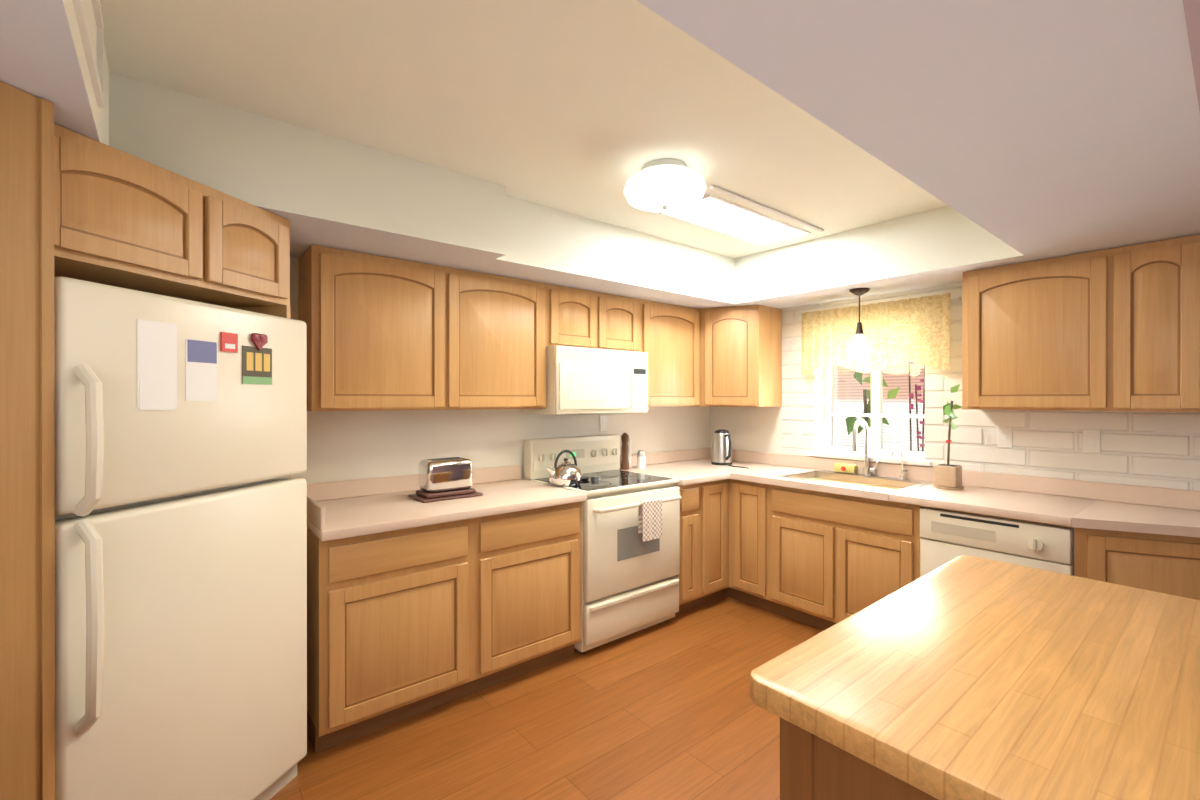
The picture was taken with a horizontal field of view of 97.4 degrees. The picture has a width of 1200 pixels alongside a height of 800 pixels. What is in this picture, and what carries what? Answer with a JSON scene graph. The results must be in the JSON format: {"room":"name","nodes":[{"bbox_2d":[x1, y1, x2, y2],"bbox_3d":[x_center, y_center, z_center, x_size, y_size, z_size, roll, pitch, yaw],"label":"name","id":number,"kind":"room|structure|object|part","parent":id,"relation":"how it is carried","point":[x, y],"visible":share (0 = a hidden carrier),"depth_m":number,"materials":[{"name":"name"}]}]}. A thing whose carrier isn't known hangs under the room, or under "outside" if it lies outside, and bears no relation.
{"room":"kitchen","nodes":[
{"label":"kitchen","id":0,"kind":"room"},
{"bbox_2d":[208,187,235,300],"bbox_3d":[-1.525,-0.528,1.769,0.396,0.332,0.976,0,0,-39],"label":"upper cabinet","id":1,"kind":"object","parent":0,"relation":"attached to","point":[221,206],"depth_m":1.75,"materials":[{"name":"brown wood"}]},
{"bbox_2d":[224,198,323,308],"bbox_3d":[-1.324,-0.529,1.934,0.326,0.332,0.976,0,0,-39],"label":"upper cabinet","id":2,"kind":"object","parent":0,"relation":"attached to","point":[262,236],"depth_m":1.93,"materials":[{"name":"brown wood"}]},
{"bbox_2d":[290,257,709,483],"bbox_3d":[-1.557,-0.029,2.670,6.860,2.900,0.200,0,0,-39],"label":"wall","id":3,"kind":"structure","parent":0,"point":[347,445],"depth_m":3.09,"materials":[{"name":"white paint"}]},
{"bbox_2d":[307,493,327,528],"bbox_3d":[-1.287,0.461,2.305,0.015,0.089,0.663,0,0,-39],"label":"backsplash","id":4,"kind":"structure","parent":3,"relation":"attached to","point":[317,513],"depth_m":2.13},
{"bbox_2d":[299,247,463,410],"bbox_3d":[-1.113,-0.323,2.690,0.693,0.746,0.322,0,0,-39],"label":"upper cabinet","id":5,"kind":"object","parent":3,"relation":"attached to","point":[384,333],"depth_m":2.55,"materials":[{"name":"brown wood"}]},
{"bbox_2d":[464,270,551,408],"bbox_3d":[-0.680,-0.323,3.045,0.698,0.746,0.322,0,0,-39],"label":"upper cabinet","id":6,"kind":"object","parent":3,"relation":"attached to","point":[508,321],"depth_m":2.96,"materials":[{"name":"brown wood"}]},
{"bbox_2d":[307,449,711,500],"bbox_3d":[-0.272,0.460,3.579,3.198,0.089,0.020,0,0,-39],"label":"backsplash","id":7,"kind":"structure","parent":3,"relation":"attached to","point":[324,491],"depth_m":2.91,"materials":[{"name":"beige laminate"}]},
{"bbox_2d":[552,285,607,348],"bbox_3d":[-0.235,-0.511,3.410,0.453,0.371,0.322,0,0,-39],"label":"upper cabinet","id":8,"kind":"object","parent":3,"relation":"attached to","point":[579,316],"depth_m":3.29,"materials":[{"name":"brown wood"}]},
{"bbox_2d":[522,345,647,414],"bbox_3d":[-0.085,-0.117,3.477,0.752,0.411,0.410,0,0,-39],"label":"microwave","id":9,"kind":"object","parent":8,"relation":"attached to","point":[581,380],"visible":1,"depth_m":3.26,"materials":[{"name":"beige metal"}]},
{"bbox_2d":[600,415,606,431],"bbox_3d":[0.026,0.169,3.832,0.070,0.120,0.009,0,0,-39],"label":"outlet","id":10,"kind":"object","parent":3,"relation":"attached to","point":[603,418],"depth_m":3.83,"materials":[{"name":"white plastic"}]},
{"bbox_2d":[608,294,643,351],"bbox_3d":[0.010,-0.511,3.611,0.453,0.371,0.322,0,0,-39],"label":"upper cabinet","id":11,"kind":"object","parent":3,"relation":"attached to","point":[625,314],"depth_m":3.54,"materials":[{"name":"brown wood"}]},
{"bbox_2d":[644,300,699,406],"bbox_3d":[0.430,-0.324,3.956,0.635,0.746,0.322,0,0,-39],"label":"upper cabinet","id":12,"kind":"object","parent":3,"relation":"attached to","point":[671,332],"depth_m":3.83,"materials":[{"name":"brown wood"}]},
{"bbox_2d":[700,305,781,406],"bbox_3d":[0.984,-0.325,4.168,0.503,0.746,0.696,0,0,-39],"label":"upper cabinet","id":13,"kind":"object","parent":3,"relation":"attached to","point":[741,346],"depth_m":3.94,"materials":[{"name":"brown wood"}]},
{"bbox_3d":[0.969,-0.315,3.938,0.190,0.702,0.338,0,0,-39],"label":"corner door","id":14,"kind":"part","parent":13,"relation":"part of","materials":[{"name":"brown wood"}]},
{"bbox_2d":[270,596,823,799],"bbox_3d":[-0.151,1.474,0.721,7.160,0.100,5.200,0,0,-39],"label":"floor","id":15,"kind":"structure","parent":0,"point":[670,709],"depth_m":2.24,"materials":[{"name":"brown wood"}]},
{"bbox_2d":[0,81,207,799],"bbox_3d":[-1.464,0.365,0.888,1.239,2.116,0.524,0,0,-39],"label":"tall cabinet","id":16,"kind":"object","parent":15,"relation":"on","point":[74,205],"depth_m":1.21,"materials":[{"name":"brown wood"}]},
{"bbox_2d":[54,276,306,799],"bbox_3d":[-1.509,0.562,1.698,0.775,1.720,0.770,0,0,13],"label":"fridge","id":17,"kind":"object","parent":15,"relation":"on","point":[180,560],"visible":0.9,"depth_m":1.52,"materials":[{"name":"beige metal"}]},
{"bbox_2d":[208,301,290,477],"bbox_3d":[-1.497,0.529,2.105,0.383,1.784,0.497,0,0,-39],"label":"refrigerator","id":18,"kind":"object","parent":15,"relation":"on","point":[263,309],"depth_m":2.04,"materials":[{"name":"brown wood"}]},
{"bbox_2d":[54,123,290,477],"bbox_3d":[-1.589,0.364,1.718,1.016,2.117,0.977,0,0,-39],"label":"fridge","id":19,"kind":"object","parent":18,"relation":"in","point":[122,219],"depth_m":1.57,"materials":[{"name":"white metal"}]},
{"bbox_2d":[307,517,479,752],"bbox_3d":[-1.050,0.985,2.518,0.650,0.872,0.672,0,0,-39],"label":"base cabinet","id":20,"kind":"object","parent":15,"relation":"on","point":[416,607],"depth_m":2.23,"materials":[{"name":"brown wood"}]},
{"bbox_2d":[307,477,586,544],"bbox_3d":[-0.792,0.526,2.711,1.295,0.041,0.703,0,0,-39],"label":"countertop","id":21,"kind":"structure","parent":20,"relation":"on","point":[375,513],"depth_m":2.51,"materials":[{"name":"beige laminate"}]},
{"bbox_2d":[408,457,482,502],"bbox_3d":[-0.808,0.406,2.767,0.320,0.196,0.220,0,0,-39],"label":"toaster","id":22,"kind":"object","parent":21,"relation":"on","point":[443,479],"visible":1,"depth_m":2.70,"materials":[{"name":"silver"}]},
{"bbox_2d":[480,501,581,689],"bbox_3d":[-0.549,0.984,2.928,0.645,0.872,0.672,0,0,-39],"label":"base cabinet","id":23,"kind":"object","parent":15,"relation":"on","point":[531,562],"depth_m":2.66,"materials":[{"name":"brown wood"}]},
{"bbox_2d":[524,434,681,653],"bbox_3d":[0.032,0.835,3.336,0.752,1.170,0.726,0,0,-39],"label":"range","id":24,"kind":"object","parent":15,"relation":"on","point":[630,548],"visible":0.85,"depth_m":3.11,"materials":[{"name":"beige metal"}]},
{"bbox_2d":[545,450,582,485],"bbox_3d":[-0.220,0.396,3.120,0.243,0.203,0.200,0,0,-39],"label":"tea kettle","id":25,"kind":"object","parent":24,"relation":"on","point":[565,472],"visible":1,"depth_m":3.06,"materials":[{"name":"silver metal"}]},
{"bbox_2d":[582,476,600,480],"bbox_3d":[-0.079,0.486,3.284,0.134,0.022,0.135,0,0,-39],"label":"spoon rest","id":26,"kind":"object","parent":24,"relation":"on","point":[595,478],"visible":0.71,"depth_m":3.26,"materials":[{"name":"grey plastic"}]},
{"bbox_2d":[638,498,661,541],"bbox_3d":[0.297,0.703,3.113,0.162,0.234,0.044,0,0,-39],"label":"towel","id":27,"kind":"object","parent":24,"relation":"hanging from","point":[649,509],"depth_m":3.10,"materials":[{"name":"beige fabric"}]},
{"bbox_2d":[675,483,703,615],"bbox_3d":[0.378,0.983,3.689,0.213,0.872,0.672,0,0,-39],"label":"base cabinet","id":28,"kind":"object","parent":15,"relation":"on","point":[691,575],"depth_m":3.45,"materials":[{"name":"brown wood"}]},
{"bbox_2d":[704,481,731,604],"bbox_3d":[0.567,0.983,3.844,0.276,0.872,0.672,0,0,-39],"label":"base cabinet","id":29,"kind":"object","parent":15,"relation":"on","point":[717,494],"depth_m":3.62,"materials":[{"name":"brown wood"}]},
{"bbox_2d":[732,481,767,609],"bbox_3d":[1.235,0.983,3.773,0.617,0.872,0.327,0,0,-39],"label":"base cabinet","id":30,"kind":"object","parent":15,"relation":"on","point":[749,499],"depth_m":3.57,"materials":[{"name":"brown wood"}]},
{"bbox_2d":[619,457,767,484],"bbox_3d":[0.743,0.524,3.969,1.133,0.041,0.703,0,0,-39],"label":"countertop","id":31,"kind":"structure","parent":30,"relation":"on","point":[700,472],"depth_m":3.77,"materials":[{"name":"beige laminate"}]},
{"bbox_2d":[621,433,628,469],"bbox_3d":[0.182,0.369,3.838,0.061,0.268,0.062,0,0,-39],"label":"pepper mill","id":32,"kind":"object","parent":31,"relation":"on","point":[625,450],"visible":1,"depth_m":3.82,"materials":[{"name":"brown wood"}]},
{"bbox_2d":[628,435,630,467],"bbox_3d":[0.212,0.381,3.920,0.044,0.245,0.044,0,0,-39],"label":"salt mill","id":33,"kind":"object","parent":31,"relation":"on","point":[629,451],"visible":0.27,"depth_m":3.90,"materials":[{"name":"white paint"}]},
{"bbox_2d":[637,450,645,468],"bbox_3d":[0.304,0.436,3.886,0.067,0.135,0.068,0,0,-39],"label":"salt shaker","id":34,"kind":"object","parent":31,"relation":"on","point":[641,459],"visible":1,"depth_m":3.86,"materials":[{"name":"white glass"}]},
{"bbox_2d":[711,429,748,468],"bbox_3d":[1.020,0.366,4.051,0.163,0.274,0.392,0,0,-39],"label":"kettle","id":35,"kind":"object","parent":31,"relation":"on","point":[721,452],"visible":1,"depth_m":4.07,"materials":[{"name":"grey metal"}]},
{"bbox_2d":[768,485,951,629],"bbox_3d":[1.622,0.983,3.301,0.617,0.872,0.893,0,0,-39],"label":"base cabinet","id":36,"kind":"object","parent":15,"relation":"on","point":[831,557],"depth_m":3.12,"materials":[{"name":"brown wood"}]},
{"bbox_2d":[732,465,1199,544],"bbox_3d":[2.107,0.526,2.684,0.653,0.041,3.015,0,0,-39],"label":"countertop","id":37,"kind":"structure","parent":36,"relation":"on","point":[1154,522],"depth_m":2.53,"materials":[{"name":"beige laminate"}]},
{"bbox_2d":[834,463,856,473],"bbox_3d":[1.686,0.469,3.622,0.059,0.060,0.140,0,0,-39],"label":"sponge holder","id":38,"kind":"object","parent":37,"relation":"on","point":[845,468],"visible":1,"depth_m":3.60,"materials":[{"name":"yellow"}]},
{"bbox_2d":[776,461,933,492],"bbox_3d":[1.612,0.575,3.348,0.523,0.248,0.754,0,0,-39],"label":"sink","id":39,"kind":"object","parent":37,"relation":"in","point":[871,478],"depth_m":3.47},
{"bbox_2d":[852,419,879,468],"bbox_3d":[1.733,0.303,3.438,0.201,0.359,0.095,0,0,-39],"label":"faucet","id":40,"kind":"object","parent":37,"relation":"on","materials":[{"name":"silver metal"}]},
{"bbox_2d":[888,449,903,472],"bbox_3d":[1.880,0.405,3.328,0.109,0.191,0.046,0,0,-39],"label":"drinking glass","id":41,"kind":"object","parent":37,"relation":"on","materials":[{"name":"clear glass"}]},
{"bbox_2d":[933,384,963,489],"bbox_3d":[1.995,0.206,3.022,0.150,0.596,0.150,0,0,-39],"label":"potted plant","id":42,"kind":"object","parent":37,"relation":"on","point":[947,476],"visible":0.98,"depth_m":3.00,"materials":[{"name":"plant"}]},
{"bbox_2d":[750,555,1199,799],"bbox_3d":[0.898,0.958,1.089,1.170,0.930,0.600,0,0,-39],"label":"kitchen island","id":43,"kind":"object","parent":15,"relation":"on","point":[964,677],"visible":1,"depth_m":0.90,"materials":[{"name":"brown wood"}]},
{"bbox_2d":[920,507,1073,576],"bbox_3d":[2.072,0.992,2.698,0.635,0.858,0.602,0,0,-39],"label":"dishwasher","id":44,"kind":"object","parent":15,"relation":"on","point":[946,535],"visible":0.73,"depth_m":2.50,"materials":[{"name":"beige metal"}]},
{"bbox_2d":[1074,529,1199,599],"bbox_3d":[2.495,0.985,2.253,0.596,0.872,0.615,0,0,-39],"label":"base cabinet","id":45,"kind":"object","parent":15,"relation":"on","point":[1167,567],"depth_m":2.20,"materials":[{"name":"brown wood"}]},
{"bbox_3d":[2.370,0.938,2.144,0.266,0.715,0.546,0,0,-39],"label":"angled door","id":46,"kind":"part","parent":45,"relation":"part of","materials":[{"name":"brown wood"}]},
{"bbox_2d":[0,0,1199,308],"bbox_3d":[-0.035,-1.130,0.812,6.860,0.892,5.000,0,0,-39],"label":"ceiling","id":47,"kind":"structure","parent":0,"point":[888,146],"depth_m":1.72,"materials":[{"name":"paint"}]},
{"bbox_2d":[624,159,705,212],"bbox_3d":[0.287,-0.937,2.344,0.364,0.181,0.364,0,0,-39],"label":"lamp","id":48,"kind":"object","parent":47,"relation":"attached to","point":[664,185],"visible":1,"depth_m":2.24,"materials":[{"name":"white glass"}]},
{"bbox_2d":[659,185,823,246],"bbox_3d":[0.805,-1.026,3.013,1.050,0.032,0.438,0,0,-39],"label":"ceiling light","id":49,"kind":"object","parent":47,"relation":"attached to","point":[717,212],"visible":0.92,"depth_m":3.02,"materials":[{"name":"white paint"}]},
{"bbox_2d":[849,288,869,360],"bbox_3d":[1.643,-0.476,3.340,0.120,0.447,0.120,0,0,-39],"label":"pendant lamp","id":50,"kind":"object","parent":47,"relation":"hanging from","point":[859,349],"visible":1,"depth_m":3.31,"materials":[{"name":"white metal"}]},
{"bbox_2d":[710,283,1199,490],"bbox_3d":[2.517,-0.029,2.906,0.260,2.900,5.000,0,0,-39],"label":"wall","id":51,"kind":"structure","parent":0,"point":[1157,449],"depth_m":3.05,"materials":[{"name":"white brick"}]},
{"bbox_2d":[794,422,801,438],"bbox_3d":[1.484,0.229,3.954,0.007,0.120,0.070,0,0,-39],"label":"outlet","id":52,"kind":"object","parent":51,"relation":"attached to","point":[797,426],"depth_m":3.95,"materials":[{"name":"white plastic"}]},
{"bbox_2d":[808,362,931,466],"bbox_3d":[1.861,-0.056,3.623,0.225,0.930,0.800,0,0,-39],"label":"window","id":53,"kind":"structure","parent":51,"relation":"in","point":[878,452],"depth_m":3.67,"materials":[{"name":"white"}]},
{"bbox_2d":[799,293,960,374],"bbox_3d":[1.797,-0.408,3.512,0.082,0.455,1.020,0,0,-39],"label":"valance curtain","id":54,"kind":"object","parent":51,"relation":"attached to","point":[916,330],"visible":0.92,"depth_m":3.42,"materials":[{"name":"fabric"}]},
{"bbox_2d":[732,449,1199,508],"bbox_3d":[2.135,0.460,3.149,0.020,0.089,3.698,0,0,-39],"label":"backsplash","id":55,"kind":"structure","parent":51,"relation":"attached to","point":[1099,491],"depth_m":2.80,"materials":[{"name":"beige laminate"}]},
{"bbox_2d":[998,426,1012,447],"bbox_3d":[2.285,0.210,2.975,0.011,0.120,0.070,0,0,-39],"label":"outlet","id":56,"kind":"object","parent":51,"relation":"attached to","point":[1005,434],"depth_m":2.97,"materials":[{"name":"white plastic"}]},
{"bbox_2d":[962,245,1135,410],"bbox_3d":[2.293,-0.323,2.714,0.322,0.746,0.653,0,0,-39],"label":"upper cabinet","id":57,"kind":"object","parent":51,"relation":"attached to","point":[1058,333],"depth_m":2.57,"materials":[{"name":"brown wood"}]},
{"bbox_2d":[1082,429,1100,452],"bbox_3d":[2.513,0.211,2.697,0.011,0.120,0.070,0,0,-39],"label":"outlet","id":58,"kind":"object","parent":51,"relation":"attached to","point":[1091,440],"depth_m":2.70,"materials":[{"name":"white plastic"}]},
{"bbox_2d":[1136,235,1199,411],"bbox_3d":[2.530,-0.322,2.424,0.322,0.746,0.368,0,0,-39],"label":"upper cabinet","id":59,"kind":"object","parent":51,"relation":"attached to","point":[1167,271],"depth_m":2.27,"materials":[{"name":"brown wood"}]},
{"label":"outside","id":60,"kind":"structure","parent":0,"visible":0},
{"bbox_2d":[833,362,924,451],"bbox_3d":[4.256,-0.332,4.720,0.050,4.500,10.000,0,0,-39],"label":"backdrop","id":61,"kind":"structure","parent":60,"point":[842,386],"depth_m":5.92,"materials":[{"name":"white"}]},
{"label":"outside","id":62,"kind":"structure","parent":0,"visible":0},
{"bbox_2d":[845,362,924,451],"bbox_3d":[2.232,0.480,3.991,0.312,1.878,0.880,0,0,-39],"label":"trees","id":63,"kind":"object","parent":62,"point":[866,410],"depth_m":3.89,"materials":[{"name":"green plant"}]}
]}

